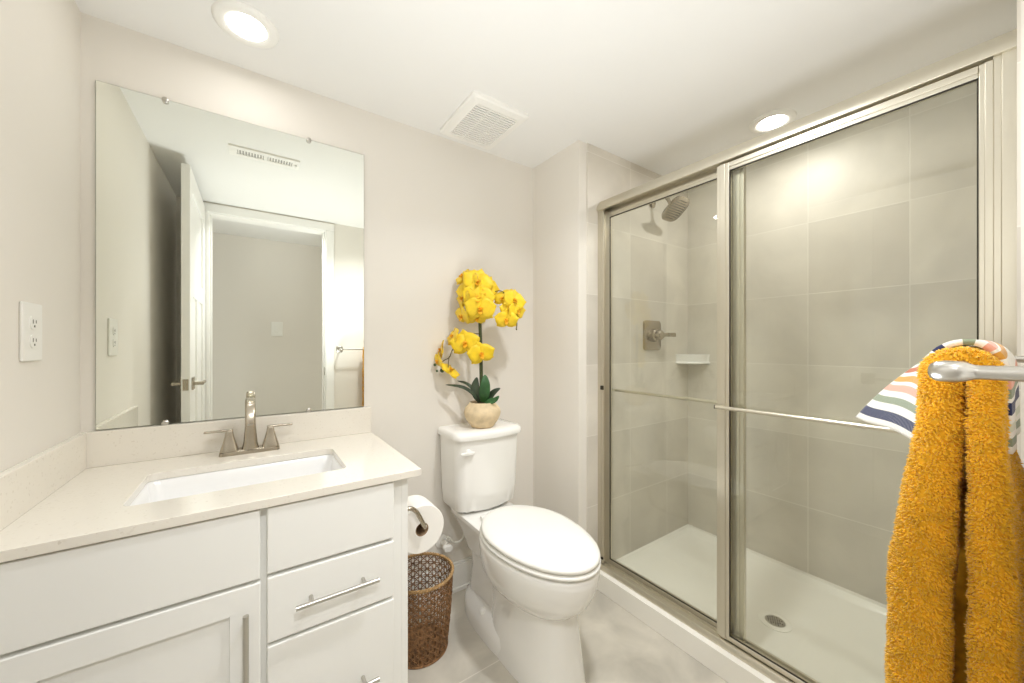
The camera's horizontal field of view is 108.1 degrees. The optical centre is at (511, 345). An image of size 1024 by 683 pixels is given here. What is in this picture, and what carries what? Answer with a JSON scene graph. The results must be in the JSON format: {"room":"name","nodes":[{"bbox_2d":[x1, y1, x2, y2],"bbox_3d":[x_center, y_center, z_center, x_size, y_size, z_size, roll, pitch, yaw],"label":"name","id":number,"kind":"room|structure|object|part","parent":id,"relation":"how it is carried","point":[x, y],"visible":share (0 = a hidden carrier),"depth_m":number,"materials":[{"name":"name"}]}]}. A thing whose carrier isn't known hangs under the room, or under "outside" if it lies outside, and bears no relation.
{"room":"bathroom","nodes":[
{"label":"bathroom","id":0,"kind":"room"},
{"bbox_2d":[0,0,79,471],"bbox_3d":[-0.819,0.091,0.374,0.100,2.098,1.610,0,0,-35],"label":"wall","id":1,"kind":"structure","parent":0,"point":[40,39],"depth_m":0.86,"materials":[{"name":"white paint"}]},
{"bbox_2d":[19,301,41,361],"bbox_3d":[-1.065,-0.031,0.823,0.008,0.129,0.090,0,0,-35],"label":"wall outlet","id":2,"kind":"object","parent":1,"relation":"attached to","point":[30,314],"visible":1,"depth_m":0.81,"materials":[{"name":"white plastic"}]},
{"bbox_2d":[30,335,37,347],"bbox_3d":[-1.063,-0.011,0.825,0.003,0.029,0.033,0,0,-35],"label":"receptacle","id":3,"kind":"object","parent":2,"relation":"attached to","point":[33,338],"depth_m":0.82,"materials":[{"name":"grey plastic"}]},
{"bbox_2d":[30,316,37,328],"bbox_3d":[-1.063,-0.051,0.825,0.003,0.029,0.033,0,0,-35],"label":"receptacle","id":4,"kind":"object","parent":2,"relation":"attached to","point":[33,319],"depth_m":0.82,"materials":[{"name":"grey plastic"}]},
{"bbox_2d":[80,12,532,577],"bbox_3d":[-0.623,0.091,1.552,1.766,2.098,0.100,0,0,-35],"label":"wall","id":5,"kind":"structure","parent":0,"point":[437,208],"depth_m":1.60,"materials":[{"name":"white paint"}]},
{"bbox_2d":[81,406,371,467],"bbox_3d":[-0.903,0.298,1.284,0.799,0.102,0.020,0,0,-35],"label":"backsplash","id":6,"kind":"structure","parent":5,"relation":"attached to","point":[136,444],"depth_m":1.20,"materials":[{"name":"beige stone"}]},
{"bbox_2d":[96,80,363,429],"bbox_3d":[-0.903,-0.264,1.287,0.743,1.026,0.014,0,0,-35],"label":"wall mirror","id":7,"kind":"object","parent":5,"relation":"attached to","point":[230,251],"visible":1,"depth_m":1.23,"materials":[{"name":"grey mirror"}]},
{"bbox_2d":[408,556,472,608],"bbox_3d":[-0.236,1.075,1.744,0.872,0.130,0.026,0,0,-35],"label":"baseboard","id":8,"kind":"structure","parent":5,"relation":"attached to","point":[462,568],"depth_m":1.73,"materials":[{"name":"white wood"}]},
{"bbox_2d":[435,534,463,551],"bbox_3d":[-0.275,0.818,1.677,0.118,0.209,0.090,0,0,-35],"label":"supply valve","id":9,"kind":"object","parent":5,"relation":"attached to","point":[442,542],"visible":0.73,"depth_m":1.67,"materials":[{"name":"white plastic"}]},
{"bbox_3d":[-0.284,0.893,1.640,0.038,0.022,0.023,0,0,-35],"label":"valve knob","id":10,"kind":"part","parent":9,"relation":"part of","materials":[{"name":"white plastic"}]},
{"bbox_2d":[75,0,1016,175],"bbox_3d":[0.129,-1.008,0.516,3.800,0.100,2.700,0,0,-35],"label":"ceiling","id":11,"kind":"structure","parent":0,"point":[662,87],"depth_m":1.22,"materials":[{"name":"white paint"}]},
{"bbox_2d":[211,0,279,48],"bbox_3d":[-0.791,-0.953,1.107,0.166,0.011,0.166,0,0,-35],"label":"recessed light","id":12,"kind":"object","parent":11,"relation":"in","point":[264,34],"visible":1,"depth_m":1.10,"materials":[{"name":"white plastic"}]},
{"bbox_2d":[440,90,528,149],"bbox_3d":[-0.125,-0.948,1.591,0.266,0.021,0.318,0,0,-35],"label":"exhaust fan","id":13,"kind":"object","parent":11,"relation":"attached to","point":[481,120],"visible":1,"depth_m":1.55,"materials":[{"name":"white plastic"}]},
{"bbox_2d":[749,109,796,132],"bbox_3d":[1.108,-0.953,1.580,0.166,0.011,0.166,0,0,-35],"label":"recessed light","id":14,"kind":"object","parent":11,"relation":"in","point":[769,121],"visible":0.91,"depth_m":1.57,"materials":[{"name":"white plastic"}]},
{"bbox_2d":[408,589,727,682],"bbox_3d":[0.129,1.190,0.516,3.800,0.100,2.700,0,0,-35],"label":"floor","id":15,"kind":"structure","parent":0,"point":[618,647],"depth_m":1.37,"materials":[{"name":"tile"}]},
{"bbox_2d":[0,478,407,682],"bbox_3d":[-0.751,0.755,1.040,0.768,0.770,0.593,0,0,-35],"label":"vanity cabinet","id":16,"kind":"object","parent":15,"relation":"on","point":[313,590],"visible":0.8,"depth_m":0.81,"materials":[{"name":"white wood"}]},
{"bbox_3d":[-0.737,0.453,0.744,0.386,0.158,0.018,0,0,-35],"label":"drawer","id":17,"kind":"part","parent":16,"relation":"part of","materials":[{"name":"white wood"}]},
{"bbox_3d":[-0.737,0.775,0.744,0.386,0.470,0.018,0,0,-35],"label":"cabinet door","id":18,"kind":"part","parent":16,"relation":"part of","materials":[{"name":"white wood"}]},
{"bbox_2d":[0,406,420,562],"bbox_3d":[-0.747,0.308,1.060,0.799,0.122,0.564,0,0,-35],"label":"countertop","id":19,"kind":"structure","parent":16,"relation":"on","point":[81,490],"depth_m":0.96,"materials":[{"name":"beige stone"}]},
{"bbox_2d":[130,454,342,505],"bbox_3d":[-0.731,0.446,1.037,0.491,0.152,0.294,0,0,-35],"label":"sink basin","id":20,"kind":"object","parent":19,"relation":"in","point":[182,486],"visible":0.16,"depth_m":1.11,"materials":[{"name":"white ceramic"}]},
{"bbox_2d":[203,397,291,456],"bbox_3d":[-0.845,0.258,1.198,0.239,0.182,0.129,0,0,-35],"label":"faucet","id":21,"kind":"object","parent":19,"relation":"on","point":[229,447],"visible":1,"depth_m":1.20,"materials":[{"name":"silver metal"}]},
{"bbox_3d":[-0.932,0.272,1.179,0.074,0.007,0.013,0,0,-35],"label":"lever","id":22,"kind":"part","parent":21,"relation":"part of","materials":[{"name":"silver metal"}]},
{"bbox_3d":[-0.910,0.305,1.194,0.049,0.064,0.047,0,0,-35],"label":"handle","id":23,"kind":"part","parent":21,"relation":"part of","materials":[{"name":"silver metal"}]},
{"bbox_3d":[-0.864,0.342,1.226,0.164,0.014,0.052,0,0,-35],"label":"plate","id":24,"kind":"part","parent":21,"relation":"part of","materials":[{"name":"silver metal"}]},
{"bbox_3d":[-0.842,0.252,1.194,0.048,0.170,0.121,0,0,-35],"label":"spout","id":25,"kind":"part","parent":21,"relation":"part of","materials":[{"name":"silver metal"}]},
{"bbox_3d":[-0.819,0.305,1.258,0.049,0.064,0.047,0,0,-35],"label":"handle","id":26,"kind":"part","parent":21,"relation":"part of","materials":[{"name":"silver metal"}]},
{"bbox_3d":[-0.796,0.272,1.273,0.074,0.007,0.013,0,0,-35],"label":"lever","id":27,"kind":"part","parent":21,"relation":"part of","materials":[{"name":"silver metal"}]},
{"bbox_3d":[-0.585,0.681,0.816,0.012,0.188,0.036,0,0,-35],"label":"bar handle","id":28,"kind":"part","parent":16,"relation":"part of","materials":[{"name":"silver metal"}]},
{"bbox_3d":[-0.449,0.450,0.944,0.292,0.152,0.018,0,0,-35],"label":"drawer","id":29,"kind":"part","parent":16,"relation":"part of","materials":[{"name":"white wood"}]},
{"bbox_3d":[-0.449,0.853,0.944,0.292,0.315,0.018,0,0,-35],"label":"drawer","id":30,"kind":"part","parent":16,"relation":"part of","materials":[{"name":"white wood"}]},
{"bbox_3d":[-0.449,0.611,0.944,0.292,0.151,0.018,0,0,-35],"label":"drawer","id":31,"kind":"part","parent":16,"relation":"part of","materials":[{"name":"white wood"}]},
{"bbox_3d":[-0.430,0.610,0.924,0.188,0.012,0.036,0,0,-35],"label":"bar handle","id":32,"kind":"part","parent":16,"relation":"part of","materials":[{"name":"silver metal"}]},
{"bbox_3d":[-0.430,0.868,0.924,0.188,0.012,0.036,0,0,-35],"label":"bar handle","id":33,"kind":"part","parent":16,"relation":"part of","materials":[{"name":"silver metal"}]},
{"bbox_2d":[408,506,426,528],"bbox_3d":[-0.332,0.526,1.185,0.084,0.097,0.149,0,0,-35],"label":"paper holder","id":34,"kind":"object","parent":16,"relation":"attached to","point":[423,525],"visible":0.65,"depth_m":1.14,"materials":[{"name":"silver metal"}]},
{"bbox_2d":[408,495,443,553],"bbox_3d":[-0.313,0.580,1.214,0.150,0.150,0.100,0,0,-35],"label":"toilet paper roll","id":35,"kind":"object","parent":34,"relation":"hanging from","point":[420,540],"visible":0.7,"depth_m":1.19,"materials":[{"name":"white paper"}]},
{"bbox_2d":[408,552,453,669],"bbox_3d":[-0.348,0.995,1.409,0.255,0.290,0.255,0,0,-3],"label":"basket","id":36,"kind":"object","parent":15,"relation":"on","point":[427,643],"visible":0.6,"depth_m":1.35,"materials":[{"name":"wicker"}]},
{"bbox_2d":[438,418,600,682],"bbox_3d":[0.024,0.751,1.461,0.356,0.777,0.775,0,0,-35],"label":"toilet","id":37,"kind":"object","parent":15,"relation":"on","point":[535,569],"visible":1,"depth_m":1.32,"materials":[{"name":"white ceramic"}]},
{"bbox_3d":[-0.188,0.450,1.549,0.062,0.028,0.022,0,0,-35],"label":"flush lever","id":38,"kind":"part","parent":37,"relation":"part of","materials":[{"name":"white plastic"}]},
{"bbox_3d":[-0.136,0.563,1.697,0.324,0.322,0.198,0,0,-35],"label":"tank","id":39,"kind":"part","parent":37,"relation":"part of","materials":[{"name":"white ceramic"}]},
{"bbox_3d":[-0.133,0.382,1.693,0.348,0.038,0.216,0,0,-35],"label":"tank lid","id":40,"kind":"part","parent":37,"relation":"part of","materials":[{"name":"white ceramic"}]},
{"bbox_2d":[434,268,525,428],"bbox_3d":[-0.144,0.006,1.671,0.416,0.714,0.171,0,0,-10],"label":"potted orchid","id":41,"kind":"object","parent":37,"relation":"on","point":[477,291],"visible":1,"depth_m":1.64,"materials":[{"name":"yellow plant"}]},
{"bbox_3d":[-0.327,0.063,1.659,0.019,0.069,0.083,0,0,-35],"label":"flower","id":42,"kind":"part","parent":41,"relation":"part of","materials":[{"name":"yellow plant"}]},
{"bbox_3d":[-0.312,0.013,1.669,0.018,0.083,0.095,0,0,-15],"label":"flower","id":43,"kind":"part","parent":41,"relation":"part of","materials":[{"name":"yellow plant"}]},
{"bbox_3d":[-0.276,0.110,1.654,0.060,0.074,0.086,0,0,31],"label":"flower","id":44,"kind":"part","parent":41,"relation":"part of","materials":[{"name":"yellow plant"}]},
{"bbox_3d":[-0.263,-0.043,1.671,0.036,0.082,0.100,0,0,-35],"label":"flower","id":45,"kind":"part","parent":41,"relation":"part of","materials":[{"name":"yellow plant"}]},
{"bbox_3d":[-0.223,-0.314,1.682,0.041,0.070,0.089,0,0,-35],"label":"flower","id":46,"kind":"part","parent":41,"relation":"part of","materials":[{"name":"yellow plant"}]},
{"bbox_3d":[-0.217,-0.141,1.650,0.035,0.085,0.109,0,0,-35],"label":"flower","id":47,"kind":"part","parent":41,"relation":"part of","materials":[{"name":"yellow plant"}]},
{"bbox_3d":[-0.215,-0.220,1.647,0.019,0.097,0.120,0,0,-33],"label":"flower","id":48,"kind":"part","parent":41,"relation":"part of","materials":[{"name":"yellow plant"}]},
{"bbox_3d":[-0.209,-0.020,1.642,0.136,0.111,0.019,0,0,2],"label":"flower","id":49,"kind":"part","parent":41,"relation":"part of","materials":[{"name":"yellow plant"}]},
{"bbox_3d":[-0.202,-0.250,1.646,0.112,0.094,0.021,0,0,34],"label":"flower","id":50,"kind":"part","parent":41,"relation":"part of","materials":[{"name":"yellow plant"}]},
{"bbox_3d":[-0.191,-0.291,1.657,0.124,0.102,0.026,0,0,44],"label":"flower","id":51,"kind":"part","parent":41,"relation":"part of","materials":[{"name":"yellow plant"}]},
{"bbox_3d":[-0.155,-0.138,1.639,0.103,0.073,0.043,0,0,-19],"label":"flower","id":52,"kind":"part","parent":41,"relation":"part of","materials":[{"name":"yellow plant"}]},
{"bbox_3d":[-0.148,-0.285,1.630,0.120,0.118,0.080,0,0,-35],"label":"flower","id":53,"kind":"part","parent":41,"relation":"part of","materials":[{"name":"yellow plant"}]},
{"bbox_3d":[-0.144,-0.223,1.623,0.145,0.120,0.022,0,0,-4],"label":"flower","id":54,"kind":"part","parent":41,"relation":"part of","materials":[{"name":"yellow plant"}]},
{"bbox_3d":[-0.141,0.005,1.675,0.027,0.501,0.017,0,0,-8],"label":"stem","id":55,"kind":"part","parent":41,"relation":"part of","materials":[{"name":"green plant"}]},
{"bbox_3d":[-0.138,-0.173,1.616,0.142,0.113,0.029,0,0,-10],"label":"flower","id":56,"kind":"part","parent":41,"relation":"part of","materials":[{"name":"yellow plant"}]},
{"bbox_3d":[-0.139,0.029,1.641,0.125,0.102,0.023,0,0,-13],"label":"flower","id":57,"kind":"part","parent":41,"relation":"part of","materials":[{"name":"yellow plant"}]},
{"bbox_3d":[-0.134,0.307,1.675,0.166,0.112,0.166,0,0,-35],"label":"pot","id":58,"kind":"part","parent":41,"relation":"part of","materials":[{"name":"beige ceramic"}]},
{"bbox_3d":[-0.128,-0.252,1.638,0.125,0.102,0.020,0,0,-21],"label":"flower","id":59,"kind":"part","parent":41,"relation":"part of","materials":[{"name":"yellow plant"}]},
{"bbox_3d":[-0.104,-0.267,1.661,0.113,0.097,0.021,0,0,-41],"label":"flower","id":60,"kind":"part","parent":41,"relation":"part of","materials":[{"name":"yellow plant"}]},
{"bbox_3d":[-0.040,-0.215,1.649,0.086,0.070,0.019,0,0,19],"label":"flower","id":61,"kind":"part","parent":41,"relation":"part of","materials":[{"name":"yellow plant"}]},
{"bbox_3d":[-0.024,-0.125,1.641,0.110,0.082,0.030,0,0,0],"label":"flower","id":62,"kind":"part","parent":41,"relation":"part of","materials":[{"name":"yellow plant"}]},
{"bbox_3d":[-0.011,-0.167,1.641,0.090,0.075,0.013,0,0,-6],"label":"flower","id":63,"kind":"part","parent":41,"relation":"part of","materials":[{"name":"yellow plant"}]},
{"bbox_3d":[0.013,-0.206,1.649,0.111,0.097,0.030,0,0,-35],"label":"flower","id":64,"kind":"part","parent":41,"relation":"part of","materials":[{"name":"yellow plant"}]},
{"bbox_3d":[0.019,-0.164,1.657,0.019,0.088,0.110,0,0,44],"label":"flower","id":65,"kind":"part","parent":41,"relation":"part of","materials":[{"name":"yellow plant"}]},
{"bbox_3d":[0.092,0.712,1.362,0.355,0.016,0.533,0,0,-35],"label":"seat","id":66,"kind":"part","parent":37,"relation":"part of","materials":[{"name":"white plastic"}]},
{"bbox_3d":[0.094,0.689,1.359,0.350,0.026,0.522,0,0,-35],"label":"seat lid","id":67,"kind":"part","parent":37,"relation":"part of","materials":[{"name":"white plastic"}]},
{"bbox_2d":[597,524,887,682],"bbox_3d":[1.063,1.098,1.510,0.833,0.084,1.207,0,0,-35],"label":"shower pan","id":68,"kind":"object","parent":15,"relation":"on","point":[837,635],"visible":0.59,"depth_m":1.54,"materials":[{"name":"white plastic"}]},
{"bbox_2d":[758,611,792,632],"bbox_3d":[1.056,1.107,1.489,0.112,0.009,0.112,0,0,-35],"label":"shower drain","id":69,"kind":"object","parent":68,"relation":"in","point":[774,621],"visible":1,"depth_m":1.48,"materials":[{"name":"silver metal"}]},
{"bbox_2d":[597,29,1016,682],"bbox_3d":[0.774,0.180,1.310,0.082,1.752,1.199,0,0,-35],"label":"shower door frame","id":70,"kind":"structure","parent":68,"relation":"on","point":[1002,48],"depth_m":1.05,"materials":[{"name":"silver metal"}]},
{"bbox_2d":[607,166,745,641],"bbox_3d":[0.648,0.195,1.550,0.060,1.675,0.613,0,0,-35],"label":"sliding shower door","id":71,"kind":"structure","parent":70,"relation":"in","point":[739,175],"depth_m":1.30,"materials":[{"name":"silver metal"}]},
{"bbox_3d":[0.628,-0.629,1.547,0.023,0.028,0.549,0,0,-35],"label":"rail","id":72,"kind":"part","parent":71,"relation":"part of","materials":[{"name":"beige"}]},
{"bbox_3d":[0.629,1.024,1.548,0.020,0.016,0.549,0,0,-35],"label":"rail","id":73,"kind":"part","parent":71,"relation":"part of","materials":[{"name":"beige"}]},
{"bbox_2d":[714,59,993,682],"bbox_3d":[0.903,0.195,1.074,0.057,1.675,0.616,0,0,-35],"label":"sliding shower door","id":74,"kind":"structure","parent":70,"relation":"in","point":[983,74],"depth_m":1.16,"materials":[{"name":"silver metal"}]},
{"bbox_3d":[0.922,1.024,1.079,0.020,0.016,0.544,0,0,-35],"label":"rail","id":75,"kind":"part","parent":74,"relation":"part of","materials":[{"name":"beige"}]},
{"bbox_3d":[0.921,-0.629,1.078,0.023,0.028,0.544,0,0,-35],"label":"rail","id":76,"kind":"part","parent":74,"relation":"part of","materials":[{"name":"beige"}]},
{"bbox_2d":[533,140,687,559],"bbox_3d":[0.601,0.091,2.191,1.014,2.098,0.447,0,0,-35],"label":"wall","id":77,"kind":"structure","parent":0,"point":[650,252],"depth_m":1.91,"materials":[{"name":"tile"}]},
{"bbox_2d":[643,320,675,349],"bbox_3d":[0.800,-0.058,2.010,0.187,0.161,0.078,0,0,-35],"label":"shower valve","id":78,"kind":"object","parent":77,"relation":"attached to","point":[653,334],"visible":1,"depth_m":2.00,"materials":[{"name":"silver metal"}]},
{"bbox_3d":[0.768,-0.058,2.031,0.158,0.161,0.008,0,0,-35],"label":"plate","id":79,"kind":"part","parent":78,"relation":"part of","materials":[{"name":"silver metal"}]},
{"bbox_3d":[0.846,-0.058,2.013,0.112,0.027,0.030,0,0,-23],"label":"lever","id":80,"kind":"part","parent":78,"relation":"part of","materials":[{"name":"silver metal"}]},
{"bbox_2d":[649,196,689,221],"bbox_3d":[0.827,-0.740,1.964,0.140,0.150,0.192,0,0,-35],"label":"shower","id":81,"kind":"object","parent":77,"relation":"attached to","point":[675,208],"visible":0.8,"depth_m":1.93,"materials":[{"name":"silver metal"}]},
{"bbox_2d":[688,82,976,604],"bbox_3d":[1.462,0.091,1.752,0.100,2.098,1.269,0,0,-35],"label":"wall","id":82,"kind":"structure","parent":0,"point":[861,240],"depth_m":1.66,"materials":[{"name":"tile"}]},
{"bbox_2d":[675,354,709,363],"bbox_3d":[1.046,0.076,2.147,0.134,0.057,0.134,0,0,-35],"label":"corner shelf","id":83,"kind":"object","parent":82,"relation":"attached to","point":[680,358],"visible":1,"depth_m":2.12,"materials":[{"name":"white ceramic"}]},
{"bbox_2d":[1017,0,1020,458],"bbox_3d":[1.395,0.091,1.007,0.861,2.098,0.006,0,0,-35],"label":"wall","id":84,"kind":"structure","parent":0,"point":[1018,1],"depth_m":0.76,"materials":[{"name":"paint"}]},
{"bbox_2d":[1021,0,1023,467],"bbox_3d":[1.392,0.091,0.966,0.914,2.098,0.058,0,0,-35],"label":"wall pier","id":85,"kind":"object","parent":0,"point":[1022,1],"depth_m":0.73,"materials":[{"name":"white paint"}]},
{"bbox_3d":[0.767,0.091,0.423,2.760,2.098,0.120,0,0,-35],"label":"wall","id":86,"kind":"structure","parent":0,"visible":0},
{"bbox_2d":[928,356,1023,381],"bbox_3d":[0.695,0.025,0.505,0.661,0.048,0.097,0,0,-35],"label":"towel bar","id":87,"kind":"object","parent":86,"relation":"attached to","point":[944,371],"visible":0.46,"depth_m":0.34,"materials":[{"name":"grey metal"}]},
{"bbox_2d":[884,346,1023,682],"bbox_3d":[0.617,0.292,0.524,0.191,0.576,0.140,0,0,-35],"label":"bath towel","id":88,"kind":"object","parent":87,"relation":"hanging from","point":[954,577],"visible":0.93,"depth_m":0.47,"materials":[{"name":"orange fabric"}]},
{"bbox_2d":[856,339,1020,453],"bbox_3d":[0.650,0.067,0.595,0.207,0.153,0.193,0,0,-35],"label":"washcloth","id":89,"kind":"object","parent":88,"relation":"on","point":[893,408],"visible":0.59,"depth_m":0.57,"materials":[{"name":"multicoloured fabric"}]},
{"bbox_3d":[0.946,0.025,0.680,0.048,0.048,0.097,0,0,-35],"label":"post","id":90,"kind":"part","parent":87,"relation":"part of","materials":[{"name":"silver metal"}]}
]}

